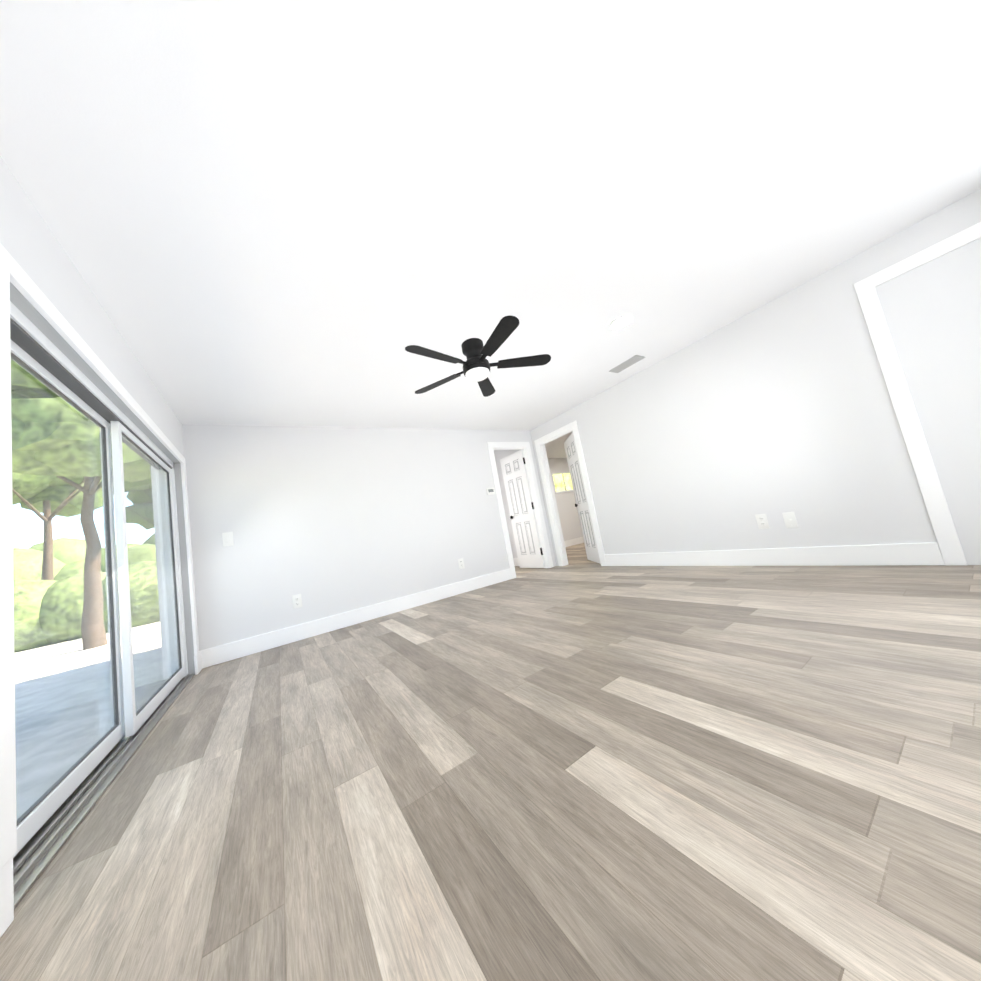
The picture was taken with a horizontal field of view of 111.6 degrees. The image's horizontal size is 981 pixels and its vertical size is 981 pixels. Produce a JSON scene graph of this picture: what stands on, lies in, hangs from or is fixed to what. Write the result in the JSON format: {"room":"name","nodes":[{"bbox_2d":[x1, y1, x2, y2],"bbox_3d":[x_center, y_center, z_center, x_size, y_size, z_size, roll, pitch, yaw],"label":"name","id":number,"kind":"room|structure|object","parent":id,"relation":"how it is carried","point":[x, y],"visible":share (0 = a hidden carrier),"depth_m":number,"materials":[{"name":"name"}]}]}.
{"room":"empty living room","nodes":[
{"label":"empty living room","id":0,"kind":"room"},
{"bbox_2d":[0,156,193,680],"bbox_3d":[-1.720,0.058,1.202,0.200,2.341,4.858,-6,-8,-33],"label":"wall","id":1,"kind":"structure","parent":0,"point":[30,243],"depth_m":1.53,"materials":[{"name":"paint"}]},
{"bbox_2d":[0,856,13,937],"bbox_3d":[-0.755,0.871,0.063,0.016,0.160,1.990,-6,-8,-33],"label":"baseboard","id":2,"kind":"structure","parent":1,"relation":"attached to","point":[6,872],"depth_m":0.87,"materials":[{"name":"paint"}]},
{"bbox_2d":[0,243,198,869],"bbox_3d":[-2.097,0.408,1.988,0.067,1.965,2.620,-6,-8,-33],"label":"door frame","id":3,"kind":"structure","parent":1,"relation":"attached to","point":[22,292],"depth_m":1.09,"materials":[{"name":"paint"}]},
{"bbox_2d":[10,301,194,908],"bbox_3d":[-2.152,0.448,1.944,0.161,1.895,2.440,-6,-8,-33],"label":"sliding glass door","id":4,"kind":"structure","parent":1,"relation":"in","point":[51,818],"depth_m":1.73,"materials":[{"name":"white"}]},
{"bbox_2d":[182,424,555,650],"bbox_3d":[-0.970,0.303,4.495,4.625,2.341,0.105,-6,-8,-33],"label":"wall","id":5,"kind":"structure","parent":0,"point":[324,522],"depth_m":3.85,"materials":[{"name":"paint"}]},
{"bbox_2d":[222,532,233,546],"bbox_3d":[-2.622,0.486,3.328,0.084,0.138,0.015,-6,-8,-33],"label":"light switch","id":6,"kind":"object","parent":5,"relation":"attached to","point":[227,537],"visible":1,"depth_m":3.33,"materials":[{"name":"white plastic"}]},
{"bbox_2d":[292,594,301,608],"bbox_3d":[-2.052,1.176,3.538,0.084,0.138,0.010,-6,-8,-33],"label":"electrical outlet","id":7,"kind":"object","parent":5,"relation":"attached to","point":[297,601],"visible":1,"depth_m":3.53,"materials":[{"name":"white plastic"}]},
{"bbox_2d":[196,568,511,672],"bbox_3d":[-1.184,1.403,4.035,3.577,0.160,0.016,-6,-8,-33],"label":"baseboard","id":8,"kind":"structure","parent":5,"relation":"attached to","point":[216,655],"depth_m":3.67,"materials":[{"name":"paint"}]},
{"bbox_2d":[458,558,464,568],"bbox_3d":[-0.405,1.016,4.624,0.084,0.138,0.010,-6,-8,-33],"label":"electrical outlet","id":9,"kind":"object","parent":5,"relation":"attached to","point":[461,563],"visible":1,"depth_m":4.62,"materials":[{"name":"white plastic"}]},
{"bbox_2d":[486,488,494,494],"bbox_3d":[0.003,0.012,5.105,0.143,0.101,0.024,-6,-8,-33],"label":"thermostat","id":10,"kind":"object","parent":5,"relation":"attached to","point":[490,491],"visible":1,"depth_m":5.09,"materials":[{"name":"white plastic"}]},
{"bbox_2d":[487,442,553,578],"bbox_3d":[0.457,0.260,5.415,0.861,2.138,0.141,-6,-8,-33],"label":"door frame","id":11,"kind":"structure","parent":5,"relation":"attached to","point":[525,446],"depth_m":5.48,"materials":[{"name":"paint"}]},
{"bbox_2d":[500,450,544,567],"bbox_3d":[0.542,0.346,5.870,0.113,2.018,0.668,-6,-8,-33],"label":"door","id":12,"kind":"structure","parent":5,"relation":"in","point":[522,517],"depth_m":5.83,"materials":[{"name":"paint"}]},
{"bbox_2d":[0,543,980,980],"bbox_3d":[1.423,1.058,4.167,8.515,0.040,6.825,-6,-8,-33],"label":"floor","id":13,"kind":"structure","parent":0,"point":[590,772],"depth_m":0.98,"materials":[{"name":"laminate"}]},
{"bbox_2d":[0,0,980,458],"bbox_3d":[1.024,-1.276,4.508,8.620,0.060,6.930,-6,-8,-33],"label":"ceiling","id":14,"kind":"structure","parent":0,"point":[294,212],"depth_m":1.49,"materials":[{"name":"paint"}]},
{"bbox_2d":[405,315,550,396],"bbox_3d":[-0.128,-1.082,2.746,1.244,0.316,1.231,-6,-8,-33],"label":"ceiling fan","id":15,"kind":"object","parent":14,"relation":"hanging from","point":[477,365],"visible":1,"depth_m":2.71,"materials":[{"name":"black metal"}]},
{"bbox_2d":[609,315,633,329],"bbox_3d":[1.129,-1.447,2.877,0.200,0.008,0.200,-6,-8,-33],"label":"recessed light","id":16,"kind":"object","parent":14,"relation":"in","point":[618,323],"visible":1,"depth_m":2.87,"materials":[{"name":"paint"}]},
{"bbox_2d":[609,355,644,372],"bbox_3d":[1.532,-1.418,3.754,0.170,0.008,0.360,-6,-8,-33],"label":"ceiling vent","id":17,"kind":"object","parent":14,"relation":"in","point":[627,363],"visible":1,"depth_m":3.74,"materials":[{"name":"silver metal"}]},
{"bbox_2d":[548,458,582,540],"bbox_3d":[1.392,0.344,8.495,3.690,2.341,0.105,-6,-8,-33],"label":"wall","id":18,"kind":"structure","parent":0,"point":[569,517],"depth_m":8.80,"materials":[{"name":"paint"}]},
{"bbox_2d":[552,472,572,493],"bbox_3d":[2.009,-0.223,8.985,0.930,0.555,0.110,-6,-8,-33],"label":"room window","id":19,"kind":"structure","parent":18,"relation":"in","point":[565,490],"depth_m":8.97,"materials":[{"name":"white"}]},
{"bbox_2d":[564,537,583,546],"bbox_3d":[1.599,1.401,8.313,3.655,0.160,0.016,-6,-8,-33],"label":"baseboard","id":20,"kind":"structure","parent":18,"relation":"attached to","point":[579,540],"depth_m":8.69,"materials":[{"name":"paint"}]},
{"bbox_2d":[494,188,980,565],"bbox_3d":[1.617,-0.141,4.628,0.105,2.341,6.720,-6,-8,-33],"label":"wall","id":21,"kind":"structure","parent":0,"point":[772,410],"depth_m":2.83,"materials":[{"name":"paint"}]},
{"bbox_2d":[513,558,518,565],"bbox_3d":[0.628,1.335,6.240,0.016,0.160,1.307,-6,-8,-33],"label":"baseboard","id":22,"kind":"structure","parent":21,"relation":"attached to","point":[516,563],"depth_m":6.43,"materials":[{"name":"paint"}]},
{"bbox_2d":[534,421,605,565],"bbox_3d":[1.244,0.099,5.229,0.141,2.138,0.956,-6,-8,-33],"label":"door frame","id":23,"kind":"structure","parent":21,"relation":"attached to","point":[540,443],"depth_m":5.44,"materials":[{"name":"paint"}]},
{"bbox_2d":[564,432,600,563],"bbox_3d":[1.456,0.117,5.294,0.113,2.018,0.764,-10,-6,-1],"label":"door","id":24,"kind":"structure","parent":21,"relation":"in","point":[587,529],"depth_m":5.30,"materials":[{"name":"paint"}]},
{"bbox_2d":[755,514,769,528],"bbox_3d":[2.569,0.293,3.151,0.010,0.138,0.084,-6,-8,-33],"label":"electrical outlet","id":25,"kind":"object","parent":21,"relation":"attached to","point":[762,521],"visible":1,"depth_m":3.15,"materials":[{"name":"white plastic"}]},
{"bbox_2d":[604,542,944,565],"bbox_3d":[2.374,0.710,3.502,0.016,0.160,2.867,-6,-8,-33],"label":"baseboard","id":26,"kind":"structure","parent":21,"relation":"attached to","point":[888,555],"depth_m":2.93,"materials":[{"name":"paint"}]},
{"bbox_2d":[782,512,797,527],"bbox_3d":[2.676,0.264,2.979,0.017,0.138,0.084,-6,-8,-33],"label":"electrical outlet","id":27,"kind":"object","parent":21,"relation":"attached to","point":[790,520],"visible":1,"depth_m":2.98,"materials":[{"name":"white plastic"}]},
{"bbox_2d":[854,222,980,565],"bbox_3d":[3.153,-0.598,2.121,0.018,2.138,0.735,-6,-8,-33],"label":"door frame","id":28,"kind":"structure","parent":21,"relation":"attached to","point":[947,538],"depth_m":2.36,"materials":[{"name":"paint"}]},
{"label":"outside","id":29,"kind":"structure","parent":0,"visible":0},
{"bbox_3d":[-11.073,2.790,-1.672,100.000,0.200,90.000,-6,-8,-33],"label":"ground","id":30,"kind":"structure","parent":29,"visible":0},
{"bbox_2d":[12,473,102,579],"bbox_3d":[-12.487,0.275,9.136,3.512,7.682,3.890,-6,-8,-33],"label":"tree","id":31,"kind":"object","parent":30,"relation":"on","point":[29,500],"depth_m":9.36,"materials":[{"name":"green plant"}]},
{"bbox_2d":[11,360,150,649],"bbox_3d":[-7.326,-0.194,6.034,3.396,6.109,3.044,-6,-8,-33],"label":"tree","id":32,"kind":"object","parent":30,"relation":"on","point":[18,401],"depth_m":5.24,"materials":[{"name":"green plant"}]},
{"bbox_2d":[13,533,159,652],"bbox_3d":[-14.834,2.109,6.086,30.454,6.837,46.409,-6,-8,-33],"label":"hedge","id":33,"kind":"object","parent":30,"relation":"on","point":[52,604],"depth_m":7.78,"materials":[{"name":"green plant"}]},
{"bbox_2d":[14,622,163,818],"bbox_3d":[-6.698,2.424,3.014,6.485,0.090,19.000,-6,-8,-33],"label":"patio slab","id":34,"kind":"object","parent":30,"relation":"on","point":[19,689],"depth_m":2.82,"materials":[{"name":"concrete"}]},
{"bbox_2d":[113,478,153,529],"bbox_3d":[-17.720,1.741,17.858,4.708,8.594,4.903,-6,-8,-33],"label":"tree","id":35,"kind":"object","parent":30,"relation":"on","point":[137,500],"depth_m":17.54,"materials":[{"name":"green plant"}]},
{"bbox_2d":[553,473,572,490],"bbox_3d":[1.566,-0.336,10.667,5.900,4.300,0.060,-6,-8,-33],"label":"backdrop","id":36,"kind":"object","parent":30,"relation":"on","point":[558,483],"depth_m":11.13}
]}

